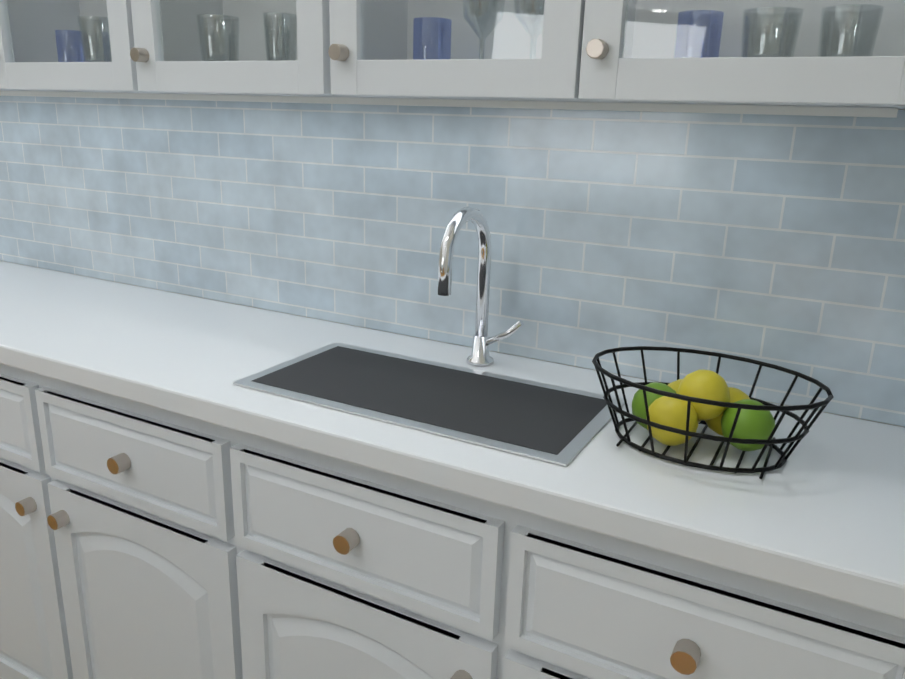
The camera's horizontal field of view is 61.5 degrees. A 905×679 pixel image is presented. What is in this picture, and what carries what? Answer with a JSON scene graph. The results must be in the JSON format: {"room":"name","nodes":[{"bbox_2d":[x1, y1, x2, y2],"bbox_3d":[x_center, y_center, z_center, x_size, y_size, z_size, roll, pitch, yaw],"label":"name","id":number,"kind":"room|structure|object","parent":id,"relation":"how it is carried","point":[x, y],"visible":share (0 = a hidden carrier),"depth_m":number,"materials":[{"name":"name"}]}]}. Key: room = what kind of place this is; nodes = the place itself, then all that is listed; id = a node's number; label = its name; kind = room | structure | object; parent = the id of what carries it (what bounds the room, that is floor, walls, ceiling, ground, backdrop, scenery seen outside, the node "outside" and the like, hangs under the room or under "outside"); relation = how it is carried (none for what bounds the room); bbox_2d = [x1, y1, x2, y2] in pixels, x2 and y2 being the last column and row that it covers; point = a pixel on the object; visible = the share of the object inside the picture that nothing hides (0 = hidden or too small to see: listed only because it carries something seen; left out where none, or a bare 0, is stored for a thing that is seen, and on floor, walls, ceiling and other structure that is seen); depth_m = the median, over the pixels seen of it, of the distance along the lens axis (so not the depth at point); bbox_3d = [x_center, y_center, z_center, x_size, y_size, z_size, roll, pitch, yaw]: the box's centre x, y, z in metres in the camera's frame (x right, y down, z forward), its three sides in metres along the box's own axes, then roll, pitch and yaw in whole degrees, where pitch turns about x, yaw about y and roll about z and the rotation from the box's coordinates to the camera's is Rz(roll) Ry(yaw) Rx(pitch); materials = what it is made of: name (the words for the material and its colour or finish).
{"room":"kitchen","nodes":[
{"label":"kitchen","id":0,"kind":"room"},
{"bbox_2d":[4,109,904,426],"bbox_3d":[-2.644,1.317,-1.916,7.492,4.100,9.104,10,18,27],"label":"wall","id":1,"kind":"structure","parent":0,"point":[462,345],"depth_m":1.50,"materials":[{"name":"blue paint"}]},
{"bbox_2d":[0,0,139,92],"bbox_3d":[-0.694,-0.858,1.473,0.445,0.720,0.238,10,18,27],"label":"upper cabinet","id":2,"kind":"object","parent":1,"relation":"attached to","point":[46,45],"depth_m":1.51,"materials":[{"name":"white wood"}]},
{"bbox_2d":[0,91,897,117],"bbox_3d":[-0.514,-0.483,1.518,2.456,0.011,0.030,10,18,27],"label":"under-cabinet light strip","id":3,"kind":"object","parent":2,"relation":"attached to","point":[793,110],"visible":1,"depth_m":1.19,"materials":[{"name":"white"}]},
{"bbox_2d":[132,0,335,96],"bbox_3d":[-0.316,-0.790,1.279,0.448,0.720,0.238,10,18,27],"label":"upper cabinet","id":4,"kind":"object","parent":1,"relation":"attached to","point":[203,47],"depth_m":1.33,"materials":[{"name":"white wood"}]},
{"bbox_2d":[0,96,904,426],"bbox_3d":[-1.494,-0.478,2.165,5.034,0.444,0.006,10,18,27],"label":"backsplash","id":5,"kind":"structure","parent":1,"relation":"attached to","point":[778,240],"depth_m":1.34,"materials":[{"name":"blue tile"}]},
{"bbox_2d":[332,0,595,101],"bbox_3d":[0.051,-0.723,1.092,0.419,0.720,0.238,10,18,27],"label":"upper cabinet","id":6,"kind":"object","parent":1,"relation":"attached to","point":[505,50],"depth_m":1.12,"materials":[{"name":"white wood"}]},
{"bbox_2d":[588,0,904,108],"bbox_3d":[0.413,-0.658,0.908,0.435,0.720,0.238,10,18,27],"label":"upper cabinet","id":7,"kind":"object","parent":1,"relation":"attached to","point":[828,53],"depth_m":0.95,"materials":[{"name":"white wood"}]},
{"bbox_3d":[-2.593,1.865,-1.733,7.352,0.050,8.965,10,18,27],"label":"floor","id":8,"kind":"structure","parent":0,"visible":0},
{"bbox_2d":[0,363,239,678],"bbox_3d":[-0.698,0.418,1.708,0.996,0.890,0.442,10,18,27],"label":"base cabinet","id":9,"kind":"object","parent":8,"relation":"on","point":[140,541],"depth_m":1.39,"materials":[{"name":"white wood"}]},
{"bbox_2d":[224,427,904,678],"bbox_3d":[0.170,0.575,1.265,0.977,0.890,0.442,10,18,27],"label":"base cabinet","id":10,"kind":"object","parent":8,"relation":"on","point":[341,569],"depth_m":1.02,"materials":[{"name":"white wood"}]},
{"bbox_2d":[0,261,904,618],"bbox_3d":[-1.609,-0.190,2.035,5.039,0.038,0.467,10,18,27],"label":"countertop","id":11,"kind":"structure","parent":10,"relation":"on","point":[822,511],"depth_m":1.02,"materials":[{"name":"white stone"}]},
{"bbox_2d":[233,342,624,465],"bbox_3d":[-0.039,0.082,1.196,0.560,0.004,0.270,10,18,27],"label":"sink basin","id":12,"kind":"object","parent":11,"relation":"in","point":[559,425],"visible":0.9,"depth_m":1.17,"materials":[{"name":"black metal"}]},
{"bbox_2d":[437,206,523,365],"bbox_3d":[0.047,-0.075,1.248,0.103,0.281,0.175,10,18,27],"label":"kitchen faucet","id":13,"kind":"object","parent":11,"relation":"on","point":[481,343],"visible":1,"depth_m":1.29,"materials":[{"name":"silver metal"}]},
{"bbox_2d":[592,346,833,478],"bbox_3d":[0.334,0.091,1.019,0.306,0.105,0.216,10,18,27],"label":"fruit basket","id":14,"kind":"object","parent":11,"relation":"on","point":[677,412],"visible":1,"depth_m":0.98,"materials":[{"name":"black metal"}]}
]}

